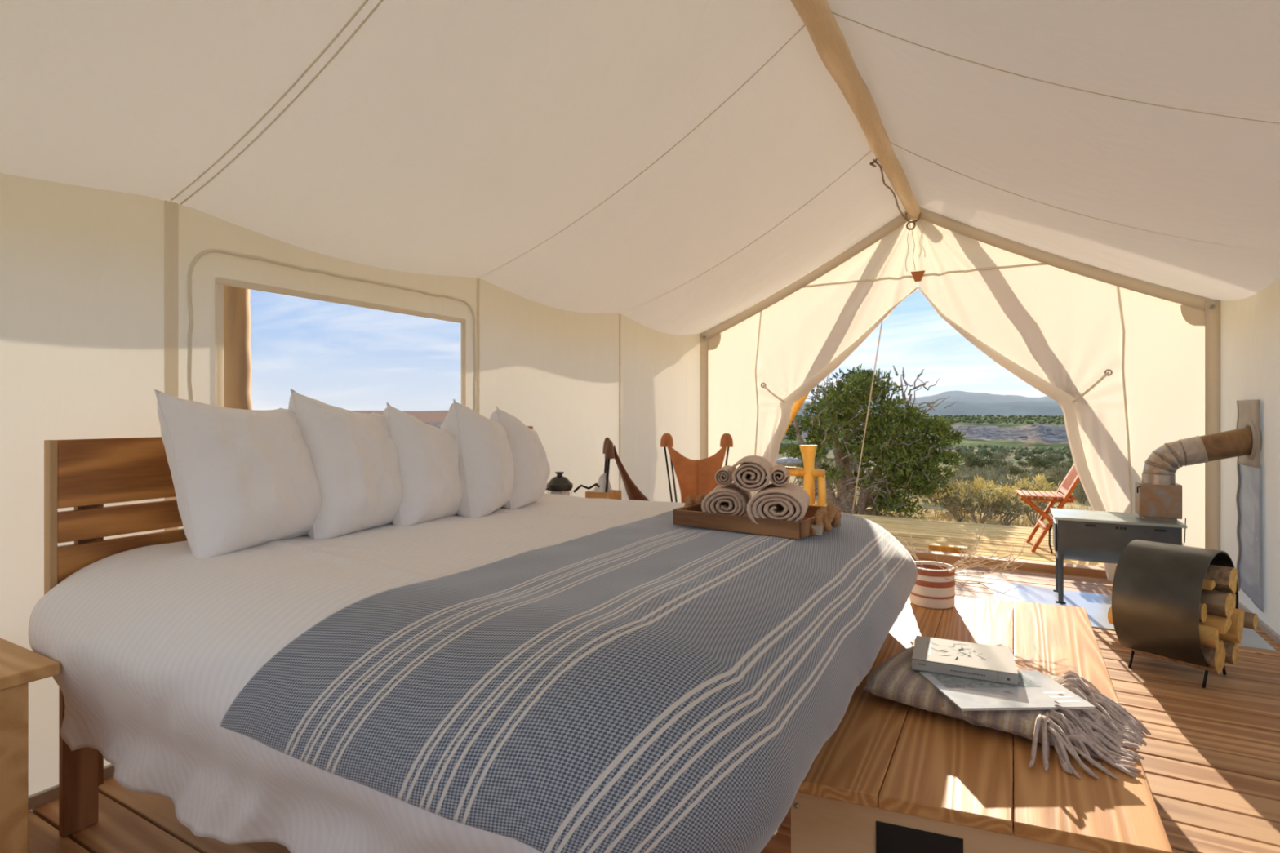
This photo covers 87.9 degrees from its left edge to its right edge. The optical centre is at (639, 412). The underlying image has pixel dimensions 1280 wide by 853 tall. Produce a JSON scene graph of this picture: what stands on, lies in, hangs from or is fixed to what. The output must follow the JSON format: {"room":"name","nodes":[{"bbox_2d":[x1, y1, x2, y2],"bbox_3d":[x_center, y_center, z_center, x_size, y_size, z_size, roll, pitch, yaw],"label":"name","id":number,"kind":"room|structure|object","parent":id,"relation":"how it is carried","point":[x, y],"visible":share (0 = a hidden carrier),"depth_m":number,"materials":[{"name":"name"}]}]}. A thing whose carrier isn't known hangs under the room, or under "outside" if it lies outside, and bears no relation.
{"room":"tent interior","nodes":[
{"label":"tent interior","id":0,"kind":"room"},
{"bbox_2d":[0,173,700,795],"bbox_3d":[-0.978,0.207,3.242,0.028,1.826,6.184,0,0,29],"label":"wall","id":1,"kind":"structure","parent":0,"point":[95,319],"depth_m":2.17,"materials":[{"name":"fabric"}]},
{"bbox_2d":[28,764,114,810],"bbox_3d":[-0.961,1.104,3.232,0.017,0.033,6.184,0,0,29],"label":"baseboard","id":2,"kind":"structure","parent":1,"relation":"attached to","point":[50,794],"depth_m":1.91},
{"bbox_2d":[186,248,475,411],"bbox_3d":[-1.192,-0.104,2.837,0.023,0.943,1.377,0,0,29],"label":"window","id":3,"kind":"structure","parent":1,"relation":"in","point":[220,282],"depth_m":2.47,"materials":[{"name":"fabric"}]},
{"bbox_2d":[0,0,1279,334],"bbox_3d":[0.597,-1.111,2.388,4.095,1.197,6.906,0,0,29],"label":"ceiling","id":4,"kind":"structure","parent":0,"point":[668,166],"depth_m":2.35,"materials":[{"name":"fabric"}]},
{"bbox_2d":[791,0,921,230],"bbox_3d":[0.731,-1.474,2.637,0.145,0.194,6.890,0,0,29],"label":"pole","id":5,"kind":"object","parent":4,"relation":"attached to","point":[828,38],"visible":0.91,"depth_m":3.03,"materials":[{"name":"brown wood"}]},
{"bbox_2d":[28,559,1279,852],"bbox_3d":[0.562,1.170,2.326,3.644,0.101,6.310,0,0,29],"label":"floor","id":6,"kind":"structure","parent":0,"point":[1211,765],"depth_m":2.11,"materials":[{"name":"brown wood"}]},
{"bbox_2d":[0,637,59,852],"bbox_3d":[-1.687,0.855,1.453,0.448,0.531,0.510,0,0,29],"label":"nightstand","id":7,"kind":"object","parent":6,"relation":"on","point":[20,666],"visible":1,"depth_m":1.51,"materials":[{"name":"brown wood"}]},
{"bbox_2d":[44,426,533,837],"bbox_3d":[-0.342,0.597,2.198,1.724,1.048,1.992,0,0,29],"label":"bed","id":8,"kind":"object","parent":6,"relation":"on","point":[85,475],"visible":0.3,"depth_m":1.80,"materials":[{"name":"brown wood"}]},
{"bbox_2d":[27,493,684,852],"bbox_3d":[-0.243,0.647,2.104,1.879,0.570,2.046,0,0,29],"label":"duvet","id":9,"kind":"object","parent":8,"relation":"on","point":[153,646],"visible":0.37,"depth_m":1.48,"materials":[{"name":"white fabric"}]},
{"bbox_2d":[154,389,321,558],"bbox_3d":[-1.135,0.171,1.901,0.316,0.460,0.405,0,0,25],"label":"pillow","id":10,"kind":"object","parent":9,"relation":"on","point":[242,478],"visible":0.92,"depth_m":1.77,"materials":[{"name":"white fabric"}]},
{"bbox_2d":[288,388,403,539],"bbox_3d":[-0.943,0.165,2.151,0.300,0.472,0.358,0,0,21],"label":"pillow","id":11,"kind":"object","parent":9,"relation":"on","point":[354,455],"visible":0.77,"depth_m":2.02,"materials":[{"name":"white fabric"}]},
{"bbox_2d":[382,402,462,526],"bbox_3d":[-0.768,0.186,2.344,0.282,0.438,0.314,0,0,29],"label":"pillow","id":12,"kind":"object","parent":9,"relation":"on","point":[428,455],"visible":0.64,"depth_m":2.21,"materials":[{"name":"white fabric"}]},
{"bbox_2d":[440,399,515,517],"bbox_3d":[-0.620,0.177,2.529,0.273,0.448,0.304,0,0,-3],"label":"pillow","id":13,"kind":"object","parent":9,"relation":"on","point":[486,465],"visible":0.76,"depth_m":2.40,"materials":[{"name":"white fabric"}]},
{"bbox_2d":[488,406,550,509],"bbox_3d":[-0.512,0.190,2.743,0.258,0.428,0.309,0,0,8],"label":"pillow","id":14,"kind":"object","parent":9,"relation":"on","point":[532,468],"visible":0.67,"depth_m":2.63,"materials":[{"name":"white fabric"}]},
{"bbox_2d":[219,510,917,852],"bbox_3d":[0.168,0.620,1.875,0.968,0.531,2.076,0,0,29],"label":"striped blanket","id":15,"kind":"object","parent":9,"relation":"on","point":[654,684],"visible":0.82,"depth_m":1.08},
{"bbox_2d":[673,493,841,539],"bbox_3d":[0.376,0.319,2.122,0.489,0.079,0.348,0,0,36],"label":"serving tray","id":16,"kind":"object","parent":15,"relation":"on","point":[816,519],"visible":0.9,"depth_m":1.98,"materials":[{"name":"brown wood"}]},
{"bbox_2d":[701,481,751,515],"bbox_3d":[0.283,0.288,2.151,0.140,0.103,0.237,0,0,13],"label":"rolled towel","id":17,"kind":"object","parent":16,"relation":"on","point":[731,500],"visible":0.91,"depth_m":2.04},
{"bbox_2d":[715,465,736,486],"bbox_3d":[0.278,0.202,2.132,0.057,0.054,0.163,0,0,13],"label":"rolled towel","id":18,"kind":"object","parent":17,"relation":"on","point":[723,477],"visible":0.97,"depth_m":2.06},
{"bbox_2d":[746,482,809,524],"bbox_3d":[0.427,0.282,2.032,0.170,0.112,0.246,0,0,17],"label":"rolled towel","id":19,"kind":"object","parent":16,"relation":"on","point":[789,501],"visible":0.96,"depth_m":1.93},
{"bbox_2d":[732,455,773,491],"bbox_3d":[0.358,0.190,2.091,0.114,0.094,0.229,0,0,13],"label":"rolled towel","id":20,"kind":"object","parent":19,"relation":"on","point":[757,468],"visible":0.99,"depth_m":1.99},
{"bbox_2d":[770,464,791,486],"bbox_3d":[0.436,0.195,2.059,0.061,0.054,0.163,0,0,13],"label":"rolled towel","id":21,"kind":"object","parent":19,"relation":"on","point":[779,477],"visible":1,"depth_m":1.99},
{"bbox_2d":[602,437,649,501],"bbox_3d":[0.146,0.636,3.927,0.810,0.960,0.678,0,0,-5],"label":"chair","id":22,"kind":"object","parent":6,"relation":"on","point":[633,493],"visible":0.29,"depth_m":3.74,"materials":[{"name":"brown leather"}]},
{"bbox_2d":[660,433,733,502],"bbox_3d":[0.410,0.636,4.567,0.678,0.960,0.810,0,0,1],"label":"chair","id":23,"kind":"object","parent":6,"relation":"on","point":[695,477],"visible":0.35,"depth_m":4.81,"materials":[{"name":"brown leather"}]},
{"bbox_2d":[791,595,1173,852],"bbox_3d":[0.999,0.931,1.949,0.647,0.378,1.718,0,0,29],"label":"storage bench","id":24,"kind":"object","parent":6,"relation":"on","point":[893,776],"visible":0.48,"depth_m":1.36,"materials":[{"name":"brown wood"}]},
{"bbox_2d":[909,560,955,609],"bbox_3d":[1.136,0.671,2.584,0.165,0.149,0.165,0,0,29],"label":"planter","id":25,"kind":"object","parent":24,"relation":"on","point":[931,589],"visible":0.75,"depth_m":2.52,"materials":[{"name":"white ceramic"}]},
{"bbox_2d":[891,526,1026,601],"bbox_3d":[1.160,0.538,2.512,0.532,0.232,0.516,0,0,34],"label":"dry twigs","id":26,"kind":"object","parent":25,"relation":"in","point":[965,557],"visible":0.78,"depth_m":2.48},
{"bbox_2d":[862,646,1151,779],"bbox_3d":[0.890,0.728,1.643,0.576,0.125,0.508,0,0,40],"label":"throw","id":27,"kind":"object","parent":24,"relation":"on","point":[1101,729],"visible":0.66,"depth_m":1.52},
{"bbox_2d":[919,671,1095,711],"bbox_3d":[0.880,0.674,1.614,0.310,0.007,0.211,0,0,-2],"label":"magazine","id":28,"kind":"object","parent":27,"relation":"on","point":[1034,691],"visible":0.96,"depth_m":1.58,"materials":[{"name":"paper"}]},
{"bbox_2d":[911,635,1017,685],"bbox_3d":[0.860,0.656,1.767,0.241,0.028,0.201,0,0,25],"label":"book","id":29,"kind":"object","parent":28,"relation":"on","point":[988,663],"visible":1,"depth_m":1.72,"materials":[{"name":"paper"}]},
{"bbox_2d":[927,641,986,660],"bbox_3d":[0.849,0.642,1.789,0.126,0.001,0.142,0,0,-1],"label":"flower","id":30,"kind":"object","parent":29,"relation":"on","point":[940,651],"depth_m":1.78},
{"bbox_2d":[931,672,1040,688],"bbox_3d":[0.862,0.671,1.661,0.232,0.001,0.087,0,0,-2],"label":"picture","id":31,"kind":"object","parent":28,"relation":"on","point":[1024,681],"depth_m":1.65},
{"bbox_2d":[993,582,1115,630],"bbox_3d":[2.411,1.117,3.859,0.623,0.005,0.785,0,0,29],"label":"floor plate","id":32,"kind":"object","parent":6,"relation":"on","point":[1096,606],"depth_m":3.97,"materials":[{"name":"metal"}]},
{"bbox_2d":[1048,507,1186,604],"bbox_3d":[2.757,0.864,3.886,0.628,0.513,0.415,0,0,29],"label":"wood stove","id":33,"kind":"object","parent":32,"relation":"on","point":[1088,535],"visible":0.83,"depth_m":3.78,"materials":[{"name":"metal"}]},
{"bbox_2d":[1134,426,1253,542],"bbox_3d":[3.157,0.363,3.608,0.748,0.684,0.243,0,0,29],"label":"pipe","id":34,"kind":"object","parent":33,"relation":"on","point":[1157,497],"visible":1,"depth_m":3.68,"materials":[{"name":"metal"}]},
{"bbox_2d":[1111,539,1238,688],"bbox_3d":[2.322,0.850,2.878,0.490,0.546,0.299,0,0,-34],"label":"log holder","id":35,"kind":"object","parent":6,"relation":"on","point":[1157,588],"visible":0.84,"depth_m":2.77,"materials":[{"name":"metal"}]},
{"bbox_2d":[1117,638,1226,675],"bbox_3d":[2.265,0.996,2.840,0.138,0.133,0.340,0,0,-34],"label":"log","id":36,"kind":"object","parent":35,"relation":"in","point":[1215,658],"visible":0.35,"depth_m":2.70,"materials":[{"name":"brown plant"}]},
{"bbox_2d":[1107,606,1218,648],"bbox_3d":[2.200,0.907,2.806,0.052,0.085,0.373,0,0,-34],"label":"log","id":37,"kind":"object","parent":36,"relation":"on","point":[1209,636],"visible":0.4,"depth_m":2.66,"materials":[{"name":"brown wood"}]},
{"bbox_2d":[1199,602,1207,622],"bbox_3d":[2.219,0.821,2.839,0.082,0.084,0.307,0,0,-34],"label":"log","id":38,"kind":"object","parent":35,"relation":"in","point":[1202,608],"visible":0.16,"depth_m":2.71,"materials":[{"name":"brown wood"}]},
{"bbox_2d":[1199,613,1231,634],"bbox_3d":[2.291,0.866,2.857,0.094,0.062,0.373,0,0,-34],"label":"log","id":39,"kind":"object","parent":35,"relation":"in","point":[1223,624],"visible":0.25,"depth_m":2.70,"materials":[{"name":"brown wood"}]},
{"bbox_2d":[1200,588,1234,617],"bbox_3d":[2.298,0.791,2.862,0.114,0.107,0.377,0,0,-36],"label":"log","id":40,"kind":"object","parent":39,"relation":"on","point":[1218,603],"visible":0.29,"depth_m":2.72,"materials":[{"name":"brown wood"}]},
{"bbox_2d":[1114,565,1215,590],"bbox_3d":[2.256,0.709,2.864,0.061,0.038,0.340,0,0,-34],"label":"log","id":41,"kind":"object","parent":40,"relation":"on","point":[1208,584],"visible":0.24,"depth_m":2.72,"materials":[{"name":"brown wood"}]},
{"bbox_2d":[1204,564,1237,594],"bbox_3d":[2.333,0.697,2.886,0.113,0.113,0.378,0,0,-37],"label":"log","id":42,"kind":"object","parent":40,"relation":"on","point":[1224,578],"visible":0.28,"depth_m":2.74,"materials":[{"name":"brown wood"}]},
{"bbox_2d":[1222,640,1239,664],"bbox_3d":[2.362,1.004,2.896,0.099,0.098,0.364,0,0,-38],"label":"log","id":43,"kind":"object","parent":35,"relation":"in","point":[1232,650],"visible":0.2,"depth_m":2.75,"materials":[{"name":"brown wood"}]},
{"bbox_2d":[1218,608,1244,644],"bbox_3d":[2.371,0.889,2.892,0.095,0.136,0.378,0,0,-37],"label":"log","id":44,"kind":"object","parent":43,"relation":"on","point":[1234,634],"visible":0.19,"depth_m":2.74,"materials":[{"name":"brown wood"}]},
{"bbox_2d":[1213,590,1235,608],"bbox_3d":[2.405,0.808,2.935,0.047,0.078,0.340,0,0,-34],"label":"log","id":45,"kind":"object","parent":44,"relation":"on","point":[1233,595],"visible":0.08,"depth_m":2.80,"materials":[{"name":"brown wood"}]},
{"bbox_2d":[1243,612,1257,629],"bbox_3d":[2.465,0.883,2.955,0.064,0.068,0.415,0,0,-40],"label":"log","id":46,"kind":"object","parent":35,"relation":"in","point":[1251,620],"visible":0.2,"depth_m":2.80,"materials":[{"name":"brown wood"}]},
{"bbox_2d":[1238,627,1276,651],"bbox_3d":[3.003,1.117,3.289,0.135,0.005,0.373,0,0,29],"label":"floor plate","id":47,"kind":"object","parent":6,"relation":"on","point":[1251,638],"depth_m":3.22,"materials":[{"name":"metal"}]},
{"bbox_3d":[-0.377,0.847,3.694,0.498,0.548,0.490,0,0,29],"label":"nightstand","id":48,"kind":"object","parent":6,"relation":"on","visible":0},
{"bbox_2d":[546,471,573,495],"bbox_3d":[-0.437,0.446,3.558,0.140,0.250,0.181,0,0,10],"label":"lantern","id":49,"kind":"object","parent":48,"relation":"on","point":[558,485],"visible":0.57,"depth_m":3.53,"materials":[{"name":"metal"}]},
{"bbox_2d":[573,483,599,493],"bbox_3d":[-0.282,0.479,3.648,0.198,0.174,0.024,0,0,-40],"label":"cord","id":50,"kind":"object","parent":48,"relation":"on","point":[595,484],"visible":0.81,"depth_m":3.63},
{"bbox_2d":[585,472,621,499],"bbox_3d":[-0.206,0.456,3.745,0.149,0.231,0.149,0,0,29],"label":"tissue box","id":51,"kind":"object","parent":48,"relation":"on","point":[598,492],"visible":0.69,"depth_m":3.70,"materials":[{"name":"brown wood"}]},
{"bbox_2d":[700,206,1220,551],"bbox_3d":[2.096,-0.227,5.050,3.561,2.694,0.122,0,0,29],"label":"wall","id":52,"kind":"structure","parent":0,"point":[1172,361],"depth_m":4.43,"materials":[{"name":"fabric"}]},
{"bbox_2d":[753,277,919,495],"bbox_3d":[1.534,0.042,5.353,1.318,2.158,0.106,0,0,28],"label":"tent flap","id":53,"kind":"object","parent":52,"relation":"in","point":[804,336],"depth_m":5.46,"materials":[{"name":"fabric"}]},
{"bbox_2d":[906,548,1106,578],"bbox_3d":[2.132,1.114,5.115,3.561,0.096,0.116,0,0,29],"label":"trim","id":54,"kind":"structure","parent":52,"relation":"attached to","point":[1030,565],"depth_m":4.73,"materials":[{"name":"brown wood"}]},
{"bbox_2d":[918,263,1133,582],"bbox_3d":[2.688,0.042,4.702,1.336,2.158,0.106,0,0,31],"label":"tent flap","id":55,"kind":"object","parent":52,"relation":"in","point":[1061,332],"depth_m":4.57,"materials":[{"name":"fabric"}]},
{"bbox_2d":[853,514,1104,567],"bbox_3d":[2.918,1.169,5.858,6.308,0.101,1.950,0,0,29],"label":"deck","id":56,"kind":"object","parent":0,"point":[923,532],"visible":0.12,"depth_m":5.94,"materials":[{"name":"brown wood"}]},
{"bbox_2d":[786,444,826,506],"bbox_3d":[1.441,0.759,7.380,1.246,0.811,0.191,0,0,29],"label":"log railing","id":57,"kind":"object","parent":56,"relation":"on","point":[808,472],"visible":0.55,"depth_m":7.11,"materials":[{"name":"yellow wood"}]},
{"bbox_2d":[776,457,801,466],"bbox_3d":[1.610,0.540,7.190,0.282,0.100,0.196,0,0,29],"label":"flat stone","id":58,"kind":"object","parent":57,"relation":"on","point":[789,462],"visible":0.97,"depth_m":7.12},
{"bbox_2d":[851,321,882,514],"bbox_3d":[2.327,-0.021,6.763,0.013,2.286,0.634,0,0,-13],"label":"rope","id":59,"kind":"object","parent":56,"relation":"on","point":[882,322],"visible":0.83,"depth_m":6.77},
{"bbox_2d":[854,514,1033,528],"bbox_3d":[3.402,1.268,6.719,6.308,0.286,0.025,0,0,29],"label":"trim","id":60,"kind":"structure","parent":56,"relation":"attached to","point":[855,514],"depth_m":6.85,"materials":[{"name":"brown wood"}]},
{"bbox_2d":[928,543,968,554],"bbox_3d":[2.397,1.078,5.161,0.274,0.081,0.075,0,0,29],"label":"wood block","id":61,"kind":"object","parent":56,"relation":"on","point":[935,547],"visible":0.46,"depth_m":5.14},
{"bbox_2d":[1016,463,1079,551],"bbox_3d":[3.423,0.672,5.443,0.558,0.909,0.477,0,0,25],"label":"folding chair","id":62,"kind":"object","parent":56,"relation":"on","point":[1070,482],"visible":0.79,"depth_m":5.35,"materials":[{"name":"red wood"}]},
{"bbox_2d":[1220,277,1279,635],"bbox_3d":[2.143,0.207,1.484,0.030,1.826,6.184,0,0,29],"label":"wall","id":63,"kind":"structure","parent":0,"point":[1250,326],"depth_m":3.49,"materials":[{"name":"fabric"}]},
{"bbox_2d":[1235,399,1263,613],"bbox_3d":[3.304,0.481,3.601,0.036,1.097,0.438,0,0,29],"label":"heat shield","id":64,"kind":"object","parent":63,"relation":"in","point":[1249,495],"depth_m":3.56,"materials":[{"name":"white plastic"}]},
{"bbox_2d":[1238,600,1279,645],"bbox_3d":[2.127,1.104,1.493,0.017,0.033,6.184,0,0,29],"label":"baseboard","id":65,"kind":"structure","parent":63,"relation":"attached to","point":[1262,625],"depth_m":3.37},
{"label":"outside","id":66,"kind":"structure","parent":0,"visible":0},
{"bbox_2d":[804,390,1056,404],"bbox_3d":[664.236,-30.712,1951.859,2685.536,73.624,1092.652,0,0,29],"label":"mountain range","id":67,"kind":"object","parent":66,"point":[980,397],"visible":0.07,"depth_m":1910.53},
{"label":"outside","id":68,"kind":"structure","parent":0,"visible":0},
{"bbox_2d":[796,400,1062,414],"bbox_3d":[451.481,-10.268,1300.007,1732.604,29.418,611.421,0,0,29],"label":"foothills","id":69,"kind":"structure","parent":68,"point":[960,407],"depth_m":1286.12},
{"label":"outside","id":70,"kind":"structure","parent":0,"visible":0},
{"bbox_2d":[350,410,1093,528],"bbox_3d":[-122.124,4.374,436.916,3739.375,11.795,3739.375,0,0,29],"label":"ground","id":71,"kind":"structure","parent":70,"point":[1010,434],"depth_m":213.94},
{"bbox_2d":[223,284,253,409],"bbox_3d":[-1.643,0.295,2.699,0.123,2.250,0.120,0,0,29],"label":"post","id":72,"kind":"object","parent":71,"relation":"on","point":[237,368],"visible":0.14,"depth_m":2.65,"materials":[{"name":"brown wood"}]},
{"bbox_2d":[781,391,809,440],"bbox_3d":[1.527,-0.366,5.886,2.075,3.632,0.139,0,0,29],"label":"pole","id":73,"kind":"object","parent":71,"relation":"on","point":[797,405],"visible":0.07,"depth_m":5.93,"materials":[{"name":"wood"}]},
{"bbox_2d":[816,459,835,466],"bbox_3d":[5.934,1.808,21.256,0.880,0.650,0.872,0,0,21],"label":"sagebrush","id":74,"kind":"object","parent":71,"relation":"on","point":[828,462],"visible":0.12,"depth_m":21.25,"materials":[{"name":"green plant"}]},
{"bbox_2d":[851,460,867,471],"bbox_3d":[8.161,2.070,24.696,0.796,0.582,0.730,0,0,-6],"label":"sagebrush","id":75,"kind":"object","parent":71,"relation":"on","point":[852,462],"visible":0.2,"depth_m":24.59,"materials":[{"name":"green plant"}]},
{"bbox_2d":[778,363,968,519],"bbox_3d":[3.296,0.466,9.721,2.624,2.320,1.834,0,0,0],"label":"juniper tree","id":76,"kind":"object","parent":71,"relation":"on","point":[904,460],"visible":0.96,"depth_m":9.34,"materials":[{"name":"green plant"}]},
{"bbox_2d":[778,413,1071,460],"bbox_3d":[78.009,4.581,259.612,195.118,7.480,401.348,0,0,29],"label":"scrub","id":77,"kind":"object","parent":71,"relation":"on","point":[1018,456],"visible":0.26,"depth_m":109.24,"materials":[{"name":"green plant"}]},
{"bbox_2d":[914,472,951,501],"bbox_3d":[5.235,1.377,12.041,0.752,0.599,0.820,0,0,29],"label":"sagebrush","id":78,"kind":"object","parent":71,"relation":"on","point":[935,500],"visible":0.04,"depth_m":12.01,"materials":[{"name":"green plant"}]},
{"bbox_2d":[790,482,1092,526],"bbox_3d":[5.904,1.701,13.752,7.256,0.741,13.091,0,0,29],"label":"dry grass","id":79,"kind":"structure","parent":71,"relation":"on","point":[922,504],"depth_m":9.45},
{"bbox_2d":[928,484,968,513],"bbox_3d":[4.826,1.350,10.251,0.698,0.515,0.691,0,0,29],"label":"sagebrush","id":80,"kind":"object","parent":71,"relation":"on","point":[936,499],"visible":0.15,"depth_m":10.22,"materials":[{"name":"green plant"}]},
{"bbox_2d":[929,478,982,521],"bbox_3d":[4.336,1.213,9.054,0.737,0.625,0.718,0,0,29],"label":"rabbitbrush","id":81,"kind":"object","parent":71,"relation":"on","point":[936,494],"visible":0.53,"depth_m":9.00,"materials":[{"name":"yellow plant"}]},
{"bbox_2d":[949,465,995,491],"bbox_3d":[6.800,1.470,13.626,1.047,0.773,1.037,0,0,-16],"label":"sagebrush","id":82,"kind":"object","parent":71,"relation":"on","point":[979,472],"visible":0.43,"depth_m":13.59,"materials":[{"name":"green plant"}]},
{"bbox_2d":[945,475,1012,524],"bbox_3d":[4.414,1.155,8.641,0.825,0.719,0.847,0,0,45],"label":"rabbitbrush","id":83,"kind":"object","parent":71,"relation":"on","point":[966,490],"visible":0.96,"depth_m":8.56,"materials":[{"name":"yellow plant"}]},
{"bbox_2d":[968,463,995,475],"bbox_3d":[10.004,1.835,19.504,0.838,0.624,0.846,0,0,13],"label":"sagebrush","id":84,"kind":"object","parent":71,"relation":"on","point":[983,468],"visible":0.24,"depth_m":19.44,"materials":[{"name":"green plant"}]},
{"bbox_2d":[961,450,1008,471],"bbox_3d":[11.556,1.814,22.308,1.299,1.035,1.416,0,0,-39],"label":"sagebrush","id":85,"kind":"object","parent":71,"relation":"on","point":[970,462],"visible":0.74,"depth_m":22.19,"materials":[{"name":"green plant"}]},
{"bbox_2d":[982,450,995,457],"bbox_3d":[32.097,3.957,61.005,1.110,0.885,1.210,0,0,-36],"label":"sagebrush","id":86,"kind":"object","parent":71,"relation":"on","point":[984,451],"visible":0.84,"depth_m":60.89,"materials":[{"name":"green plant"}]},
{"bbox_2d":[970,480,1013,519],"bbox_3d":[5.109,1.291,9.626,0.718,0.625,0.737,0,0,1],"label":"rabbitbrush","id":87,"kind":"object","parent":71,"relation":"on","point":[997,516],"visible":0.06,"depth_m":9.58,"materials":[{"name":"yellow plant"}]},
{"bbox_2d":[981,470,1006,482],"bbox_3d":[9.243,1.782,17.371,0.740,0.552,0.747,0,0,-3],"label":"sagebrush","id":88,"kind":"object","parent":71,"relation":"on","point":[993,475],"visible":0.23,"depth_m":17.33,"materials":[{"name":"green plant"}]},
{"bbox_2d":[991,452,1006,460],"bbox_3d":[28.278,3.518,52.236,1.047,0.772,1.036,0,0,39],"label":"sagebrush","id":89,"kind":"object","parent":71,"relation":"on","point":[1002,455],"visible":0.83,"depth_m":52.20,"materials":[{"name":"green plant"}]},
{"bbox_2d":[991,466,1010,476],"bbox_3d":[11.651,2.012,21.532,0.682,0.504,0.676,0,0,13],"label":"sagebrush","id":90,"kind":"object","parent":71,"relation":"on","point":[1001,471],"visible":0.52,"depth_m":21.45,"materials":[{"name":"green plant"}]},
{"bbox_2d":[997,450,1010,459],"bbox_3d":[32.191,3.776,58.782,1.166,0.860,1.154,0,0,-10],"label":"sagebrush","id":91,"kind":"object","parent":71,"relation":"on","point":[1006,453],"visible":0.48,"depth_m":58.56,"materials":[{"name":"green plant"}]},
{"bbox_2d":[994,476,1015,488],"bbox_3d":[8.541,1.708,15.456,0.540,0.403,0.546,0,0,33],"label":"sagebrush","id":92,"kind":"object","parent":71,"relation":"on","point":[1001,478],"visible":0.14,"depth_m":15.48,"materials":[{"name":"green plant"}]},
{"bbox_2d":[977,480,1038,525],"bbox_3d":[4.724,1.201,8.548,0.718,0.625,0.737,0,0,-30],"label":"rabbitbrush","id":93,"kind":"object","parent":71,"relation":"on","point":[1013,494],"visible":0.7,"depth_m":8.49,"materials":[{"name":"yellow plant"}]},
{"bbox_2d":[1002,463,1023,476],"bbox_3d":[13.528,2.156,24.168,0.794,0.586,0.786,0,0,37],"label":"sagebrush","id":94,"kind":"object","parent":71,"relation":"on","point":[1011,464],"visible":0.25,"depth_m":24.16,"materials":[{"name":"green plant"}]},
{"bbox_2d":[1008,466,1031,479],"bbox_3d":[12.366,1.987,21.645,0.696,0.509,0.639,0,0,35],"label":"sagebrush","id":95,"kind":"object","parent":71,"relation":"on","point":[1012,470],"visible":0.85,"depth_m":21.57,"materials":[{"name":"green plant"}]},
{"bbox_2d":[996,472,1048,506],"bbox_3d":[6.949,1.448,12.124,0.898,0.670,0.908,0,0,3],"label":"sagebrush","id":96,"kind":"object","parent":71,"relation":"on","point":[1012,480],"visible":0.21,"depth_m":12.14,"materials":[{"name":"green plant"}]},
{"bbox_2d":[1016,460,1029,469],"bbox_3d":[21.617,2.968,37.322,0.759,0.555,0.696,0,0,18],"label":"sagebrush","id":97,"kind":"object","parent":71,"relation":"on","point":[1020,463],"visible":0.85,"depth_m":37.25,"materials":[{"name":"green plant"}]},
{"bbox_2d":[1017,471,1037,480],"bbox_3d":[10.753,1.840,18.328,0.544,0.406,0.550,0,0,-12],"label":"sagebrush","id":98,"kind":"object","parent":71,"relation":"on","point":[1024,475],"visible":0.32,"depth_m":18.31,"materials":[{"name":"green plant"}]},
{"bbox_2d":[1026,466,1045,475],"bbox_3d":[13.763,2.114,23.065,0.616,0.459,0.622,0,0,-45],"label":"sagebrush","id":99,"kind":"object","parent":71,"relation":"on","point":[1037,471],"visible":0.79,"depth_m":23.00,"materials":[{"name":"green plant"}]},
{"bbox_2d":[999,473,1073,524],"bbox_3d":[5.357,1.193,8.954,0.921,0.781,0.897,0,0,-14],"label":"rabbitbrush","id":100,"kind":"object","parent":71,"relation":"on","point":[1032,486],"visible":0.48,"depth_m":8.89,"materials":[{"name":"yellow plant"}]},
{"bbox_2d":[1025,453,1064,476],"bbox_3d":[15.636,2.066,25.634,1.231,0.981,1.341,0,0,-39],"label":"sagebrush","id":101,"kind":"object","parent":71,"relation":"on","point":[1036,462],"visible":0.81,"depth_m":25.53,"materials":[{"name":"green plant"}]},
{"bbox_2d":[1043,476,1062,489],"bbox_3d":[9.275,1.669,14.729,0.608,0.484,0.662,0,0,-28],"label":"sagebrush","id":102,"kind":"object","parent":71,"relation":"on","point":[1047,477],"visible":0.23,"depth_m":14.75,"materials":[{"name":"green plant"}]},
{"bbox_2d":[1046,453,1059,458],"bbox_3d":[35.759,3.906,57.538,1.098,0.810,1.086,0,0,-37],"label":"sagebrush","id":103,"kind":"object","parent":71,"relation":"on","point":[1049,455],"visible":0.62,"depth_m":57.34,"materials":[{"name":"green plant"}]},
{"bbox_2d":[1043,465,1068,483],"bbox_3d":[11.901,1.793,18.908,0.809,0.597,0.801,0,0,-7],"label":"sagebrush","id":104,"kind":"object","parent":71,"relation":"on","point":[1054,473],"visible":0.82,"depth_m":18.79,"materials":[{"name":"green plant"}]},
{"bbox_2d":[1049,461,1071,478],"bbox_3d":[14.713,2.032,23.056,0.906,0.663,0.831,0,0,-30],"label":"sagebrush","id":105,"kind":"object","parent":71,"relation":"on","point":[1053,464],"visible":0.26,"depth_m":22.92,"materials":[{"name":"green plant"}]},
{"bbox_2d":[1071,482,1087,502],"bbox_3d":[8.949,1.621,13.429,0.654,0.487,0.660,0,0,-19],"label":"sagebrush","id":106,"kind":"object","parent":71,"relation":"on","point":[1080,489],"visible":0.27,"depth_m":13.38,"materials":[{"name":"green plant"}]},
{"bbox_2d":[1072,491,1088,504],"bbox_3d":[8.592,1.673,12.928,0.390,0.288,0.386,0,0,-10],"label":"sagebrush","id":107,"kind":"object","parent":71,"relation":"on","point":[1078,496],"visible":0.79,"depth_m":12.88,"materials":[{"name":"green plant"}]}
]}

